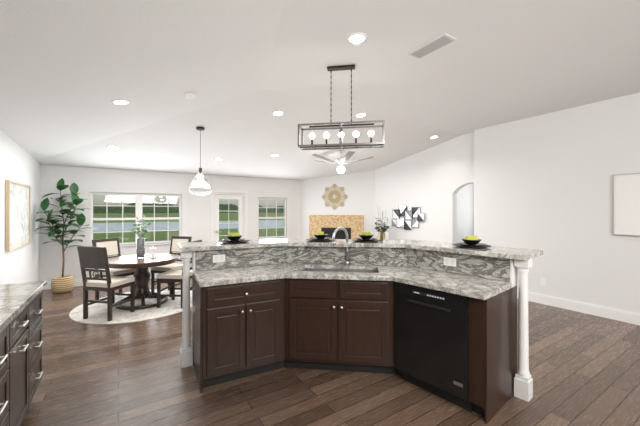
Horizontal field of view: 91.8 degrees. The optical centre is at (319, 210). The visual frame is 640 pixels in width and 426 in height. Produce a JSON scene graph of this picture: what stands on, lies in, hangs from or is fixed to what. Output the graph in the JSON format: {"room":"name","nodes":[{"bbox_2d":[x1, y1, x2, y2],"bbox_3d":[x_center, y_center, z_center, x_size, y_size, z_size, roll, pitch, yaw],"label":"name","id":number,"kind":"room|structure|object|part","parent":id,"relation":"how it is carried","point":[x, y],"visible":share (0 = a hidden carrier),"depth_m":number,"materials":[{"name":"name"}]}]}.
{"room":"kitchen","nodes":[
{"label":"kitchen","id":0,"kind":"room"},
{"bbox_2d":[0,129,39,284],"bbox_3d":[-2.290,-0.500,1.094,0.150,4.000,11.630,0,0,-33],"label":"wall","id":1,"kind":"structure","parent":0,"point":[19,164],"depth_m":4.66,"materials":[{"name":"white paint"}]},
{"bbox_2d":[5,180,30,250],"bbox_3d":[-4.427,0.060,4.565,0.043,0.940,1.160,0,0,-33],"label":"picture","id":2,"kind":"object","parent":1,"relation":"attached to","point":[17,214],"visible":1,"depth_m":4.46,"materials":[{"name":"paper"}]},
{"bbox_2d":[42,272,158,289],"bbox_3d":[-3.991,1.425,6.734,3.140,0.150,0.016,0,0,-33],"label":"baseboard","id":3,"kind":"structure","parent":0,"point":[78,282],"depth_m":6.18,"materials":[{"name":"white"}]},
{"bbox_2d":[40,165,299,280],"bbox_3d":[-2.880,-0.500,7.556,5.900,4.000,0.150,0,0,-33],"label":"wall","id":4,"kind":"structure","parent":0,"point":[195,217],"depth_m":6.82,"materials":[{"name":"white paint"}]},
{"bbox_2d":[90,192,180,246],"bbox_3d":[-3.976,0.183,6.811,1.790,1.143,0.165,0,0,-33],"label":"nook window","id":5,"kind":"structure","parent":4,"relation":"in","point":[138,205],"depth_m":6.81,"materials":[{"name":"white"}]},
{"bbox_2d":[211,190,247,240],"bbox_3d":[-2.324,0.489,7.902,0.930,2.018,0.154,0,0,-33],"label":"patio door","id":6,"kind":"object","parent":4,"relation":"in","point":[242,198],"visible":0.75,"depth_m":7.90,"materials":[{"name":"white"}]},
{"bbox_2d":[258,197,288,238],"bbox_3d":[-1.316,0.203,8.535,0.930,1.143,0.160,0,0,-33],"label":"window","id":7,"kind":"structure","parent":4,"relation":"in","point":[276,227],"depth_m":8.57,"materials":[{"name":"white"}]},
{"bbox_2d":[0,0,639,180],"bbox_3d":[1.526,-1.255,3.572,9.550,0.850,11.930,0,0,-33],"label":"ceiling","id":8,"kind":"structure","parent":0,"point":[72,70],"depth_m":3.32,"materials":[{"name":"white paint"}]},
{"bbox_2d":[106,145,118,148],"bbox_3d":[-3.582,-1.104,5.364,0.190,0.037,0.188,0,0,-33],"label":"recessed light","id":9,"kind":"object","parent":8,"relation":"in","point":[112,147],"visible":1,"depth_m":5.35,"materials":[{"name":"white plastic"}]},
{"bbox_2d":[112,99,129,104],"bbox_3d":[-2.349,-1.283,3.660,0.188,0.037,0.189,0,0,-33],"label":"recessed light","id":10,"kind":"object","parent":8,"relation":"in","point":[120,102],"visible":0.94,"depth_m":3.65,"materials":[{"name":"white plastic"}]},
{"bbox_2d":[184,93,195,98],"bbox_3d":[-1.584,-1.399,3.780,0.132,0.050,0.131,0,0,-33],"label":"smoke detector","id":11,"kind":"object","parent":8,"relation":"attached to","point":[190,95],"visible":1,"depth_m":3.75,"materials":[{"name":"white plastic"}]},
{"bbox_2d":[189,127,211,194],"bbox_3d":[-1.902,-0.786,4.930,0.340,1.072,0.340,0,0,-33],"label":"pendant light","id":12,"kind":"object","parent":8,"relation":"hanging from","point":[200,184],"visible":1,"depth_m":4.84,"materials":[{"name":"white glass"}]},
{"bbox_2d":[272,110,283,115],"bbox_3d":[-0.630,-1.468,4.655,0.190,0.037,0.188,0,0,-33],"label":"recessed light","id":13,"kind":"object","parent":8,"relation":"in","point":[277,113],"visible":1,"depth_m":4.64,"materials":[{"name":"white plastic"}]},
{"bbox_2d":[298,64,384,149],"bbox_3d":[0.229,-1.125,3.356,0.917,0.868,0.207,0,0,9],"label":"chandelier","id":14,"kind":"object","parent":8,"relation":"hanging from","point":[341,145],"visible":1,"depth_m":3.34,"materials":[{"name":"grey metal"}]},
{"bbox_2d":[312,149,372,164],"bbox_3d":[0.401,-1.143,6.463,1.265,0.349,1.324,0,0,-33],"label":"ceiling fan","id":15,"kind":"object","parent":8,"relation":"hanging from","point":[341,160],"visible":0.98,"depth_m":6.36,"materials":[{"name":"white metal"}]},
{"bbox_2d":[347,32,367,44],"bbox_3d":[0.334,-1.556,2.800,0.190,0.008,0.190,0,0,-33],"label":"recessed light","id":16,"kind":"object","parent":8,"relation":"in","point":[356,38],"visible":1,"depth_m":2.79,"materials":[{"name":"white plastic"}]},
{"bbox_2d":[355,112,366,117],"bbox_3d":[0.659,-1.538,4.979,0.190,0.037,0.188,0,0,-33],"label":"recessed light","id":17,"kind":"object","parent":8,"relation":"in","point":[361,115],"visible":0.98,"depth_m":4.97,"materials":[{"name":"white plastic"}]},
{"bbox_2d":[408,33,455,58],"bbox_3d":[1.051,-1.550,2.935,0.160,0.020,0.420,0,0,-33],"label":"ceiling vent","id":18,"kind":"object","parent":8,"relation":"in","point":[444,39],"visible":0.96,"depth_m":2.90,"materials":[{"name":"white metal"}]},
{"bbox_2d":[20,278,639,425],"bbox_3d":[1.539,1.560,3.551,9.550,0.120,11.880,0,0,-33],"label":"floor","id":19,"kind":"structure","parent":0,"point":[584,369],"depth_m":2.65,"materials":[{"name":"brown wood"}]},
{"bbox_2d":[0,281,46,425],"bbox_3d":[-1.329,0.990,0.448,0.755,1.020,4.640,0,0,-33],"label":"kitchen cabinet","id":20,"kind":"object","parent":19,"relation":"on","point":[21,342],"depth_m":2.01,"materials":[{"name":"black wood"}]},
{"bbox_2d":[35,178,95,293],"bbox_3d":[-4.666,0.436,5.745,0.871,2.124,0.881,0,0,-33],"label":"fiddle leaf fig","id":21,"kind":"object","parent":19,"relation":"on","point":[62,283],"visible":1,"depth_m":5.70,"materials":[{"name":"green plant"}]},
{"bbox_2d":[69,289,191,323],"bbox_3d":[-2.880,1.495,5.022,1.840,0.010,1.840,0,0,-33],"label":"round rug","id":22,"kind":"object","parent":19,"relation":"on","point":[97,313],"visible":0.5,"depth_m":4.59,"materials":[{"name":"white fabric"}]},
{"bbox_2d":[77,246,134,320],"bbox_3d":[-3.014,0.983,4.392,0.450,1.010,0.518,0,0,12],"label":"dining chair","id":23,"kind":"object","parent":22,"relation":"on","point":[94,259],"visible":1,"depth_m":4.21,"materials":[{"name":"brown wood"}]},
{"bbox_2d":[92,238,135,303],"bbox_3d":[-3.477,0.983,5.263,0.518,1.010,0.450,0,0,22],"label":"dining chair","id":24,"kind":"object","parent":22,"relation":"on","point":[112,245],"visible":0.31,"depth_m":5.26,"materials":[{"name":"beige fabric"}]},
{"bbox_2d":[108,254,178,309],"bbox_3d":[-2.880,1.127,5.022,1.080,0.724,1.080,0,0,-33],"label":"dining table","id":25,"kind":"object","parent":22,"relation":"on","point":[142,274],"visible":0.88,"depth_m":4.89,"materials":[{"name":"brown wood"}]},
{"bbox_2d":[131,215,155,258],"bbox_3d":[-2.872,0.417,5.046,0.350,0.693,0.294,0,0,-33],"label":"centerpiece","id":26,"kind":"object","parent":25,"relation":"on","point":[140,247],"visible":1,"depth_m":5.01,"materials":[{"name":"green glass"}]},
{"bbox_2d":[151,236,191,293],"bbox_3d":[-2.691,0.983,5.638,0.450,1.010,0.518,0,0,17],"label":"dining chair","id":27,"kind":"object","parent":22,"relation":"on","point":[175,241],"visible":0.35,"depth_m":5.57,"materials":[{"name":"beige fabric"}]},
{"bbox_2d":[156,240,201,307],"bbox_3d":[-2.238,0.983,4.966,0.518,1.010,0.450,0,0,5],"label":"dining chair","id":28,"kind":"object","parent":22,"relation":"on","point":[173,276],"visible":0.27,"depth_m":4.77,"materials":[{"name":"brown wood"}]},
{"bbox_2d":[309,215,363,238],"bbox_3d":[0.419,0.804,8.536,1.640,1.388,0.418,0,0,12],"label":"fireplace","id":29,"kind":"object","parent":19,"relation":"on","point":[353,225],"visible":0.33,"depth_m":8.69,"materials":[{"name":"stone"}]},
{"bbox_2d":[180,247,532,423],"bbox_3d":[0.170,0.940,2.763,2.303,1.120,2.154,0,0,-33],"label":"kitchen island","id":30,"kind":"object","parent":19,"relation":"on","point":[439,319],"depth_m":2.73,"materials":[{"name":"brown wood"}]},
{"bbox_3d":[-1.303,0.941,3.022,0.105,1.119,0.105,0,0,-28],"label":"post","id":31,"kind":"part","parent":30,"relation":"part of","materials":[{"name":"white wood"}]},
{"bbox_2d":[178,235,429,254],"bbox_3d":[-0.147,0.360,3.357,2.436,0.040,1.395,0,0,-33],"label":"island countertop","id":32,"kind":"structure","parent":30,"relation":"on","point":[327,247],"depth_m":3.30,"materials":[{"name":"grey stone"}]},
{"bbox_2d":[218,233,249,242],"bbox_3d":[-0.928,0.286,3.353,0.336,0.104,0.336,0,0,-33],"label":"place setting","id":33,"kind":"object","parent":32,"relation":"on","point":[233,237],"visible":1,"depth_m":3.31,"materials":[{"name":"black ceramic"}]},
{"bbox_2d":[306,232,331,241],"bbox_3d":[0.009,0.286,3.544,0.336,0.104,0.336,0,0,17],"label":"place setting","id":34,"kind":"object","parent":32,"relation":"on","point":[320,237],"visible":1,"depth_m":3.49,"materials":[{"name":"black ceramic"}]},
{"bbox_2d":[351,232,380,241],"bbox_3d":[0.518,0.286,3.484,0.336,0.104,0.336,0,0,-23],"label":"place setting","id":35,"kind":"object","parent":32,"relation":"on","point":[366,236],"visible":1,"depth_m":3.43,"materials":[{"name":"black ceramic"}]},
{"bbox_2d":[380,232,388,240],"bbox_3d":[0.739,0.292,3.568,0.114,0.092,0.040,0,0,-26],"label":"shakers","id":36,"kind":"object","parent":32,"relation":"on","point":[381,237],"visible":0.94,"depth_m":3.56,"materials":[{"name":"grey"}]},
{"bbox_2d":[332,227,356,265],"bbox_3d":[0.248,0.373,3.255,0.293,0.413,0.098,0,0,-33],"label":"faucet","id":37,"kind":"object","parent":30,"relation":"on","point":[348,249],"depth_m":3.30,"materials":[{"name":"silver metal"}]},
{"bbox_2d":[396,282,472,412],"bbox_3d":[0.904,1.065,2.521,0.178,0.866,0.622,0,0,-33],"label":"dishwasher","id":38,"kind":"object","parent":30,"relation":"in","point":[434,326],"depth_m":2.44,"materials":[{"name":"black metal"}]},
{"bbox_2d":[406,241,543,262],"bbox_3d":[1.358,0.360,3.016,0.615,0.040,1.310,0,0,-33],"label":"island countertop","id":39,"kind":"structure","parent":30,"relation":"on","point":[521,254],"depth_m":2.69,"materials":[{"name":"grey stone"}]},
{"bbox_2d":[452,236,490,247],"bbox_3d":[1.431,0.286,2.928,0.336,0.104,0.336,0,0,27],"label":"place setting","id":40,"kind":"object","parent":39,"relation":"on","point":[471,241],"visible":1,"depth_m":2.89,"materials":[{"name":"black ceramic"}]},
{"bbox_3d":[1.642,0.941,2.504,0.105,1.119,0.105,0,0,-41],"label":"post","id":41,"kind":"part","parent":30,"relation":"part of","materials":[{"name":"white wood"}]},
{"bbox_3d":[1.547,1.200,7.753,0.380,0.600,0.380,0,0,-33],"label":"plant stand","id":42,"kind":"object","parent":19,"relation":"on","visible":0},
{"bbox_2d":[373,212,389,239],"bbox_3d":[1.528,0.383,7.784,0.519,1.032,0.500,0,0,-33],"label":"potted plant","id":43,"kind":"object","parent":42,"relation":"on","point":[384,228],"visible":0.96,"depth_m":7.72,"materials":[{"name":"green plant"}]},
{"bbox_2d":[300,170,374,238],"bbox_3d":[0.479,-0.500,8.816,2.121,4.000,0.150,0,0,12],"label":"wall","id":44,"kind":"structure","parent":0,"point":[359,189],"depth_m":8.70,"materials":[{"name":"white paint"}]},
{"bbox_2d":[322,184,347,209],"bbox_3d":[0.413,-0.400,8.746,0.530,0.740,0.530,0,0,-33],"label":"art","id":45,"kind":"object","parent":44,"relation":"attached to","point":[334,196],"visible":1,"depth_m":8.73,"materials":[{"name":"beige wood"}]},
{"bbox_2d":[375,132,473,242],"bbox_3d":[2.410,-0.500,7.217,0.196,4.000,3.680,0,0,-33],"label":"wall","id":46,"kind":"structure","parent":0,"point":[431,182],"depth_m":7.09,"materials":[{"name":"white paint"}]},
{"bbox_3d":[2.116,0.165,7.521,0.034,0.590,1.030,0,0,-33],"label":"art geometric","id":47,"kind":"part","parent":46,"relation":"part of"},
{"bbox_2d":[457,183,473,242],"bbox_3d":[3.826,0.050,6.777,1.700,2.900,2.000,0,0,-33],"label":"wall","id":48,"kind":"structure","parent":0,"point":[465,210],"depth_m":7.63,"materials":[{"name":"white paint"}]},
{"bbox_2d":[474,92,639,313],"bbox_3d":[4.962,-0.500,3.073,0.170,4.000,7.050,0,0,-33],"label":"wall","id":49,"kind":"structure","parent":0,"point":[543,182],"depth_m":4.75,"materials":[{"name":"white paint"}]},
{"bbox_2d":[540,277,545,285],"bbox_3d":[3.599,1.140,5.005,0.006,0.120,0.075,0,0,-33],"label":"outlet","id":50,"kind":"object","parent":49,"relation":"attached to","point":[542,281],"visible":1,"depth_m":5.00,"materials":[{"name":"white plastic"}]},
{"bbox_2d":[517,290,639,324],"bbox_3d":[4.842,1.425,3.085,0.016,0.150,6.900,0,0,-33],"label":"baseboard","id":51,"kind":"structure","parent":49,"relation":"attached to","point":[611,313],"depth_m":4.53,"materials":[{"name":"white wood"}]},
{"bbox_2d":[612,173,639,235],"bbox_3d":[4.333,-0.085,3.851,0.034,0.830,1.040,0,0,-33],"label":"picture","id":52,"kind":"object","parent":49,"relation":"attached to","point":[625,204],"visible":0.97,"depth_m":4.17,"materials":[{"name":"white fabric"}]},
{"label":"outside","id":53,"kind":"structure","parent":0,"visible":0},
{"bbox_2d":[93,213,283,242],"bbox_3d":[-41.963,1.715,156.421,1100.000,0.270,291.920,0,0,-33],"label":"ground","id":54,"kind":"structure","parent":53,"point":[175,224],"depth_m":33.20,"materials":[{"name":"green plant"}]},
{"bbox_2d":[93,203,283,212],"bbox_3d":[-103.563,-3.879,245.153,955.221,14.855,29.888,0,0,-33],"label":"trees","id":55,"kind":"object","parent":54,"relation":"on","point":[234,209],"depth_m":225.08,"materials":[{"name":"green plant"}]}
]}

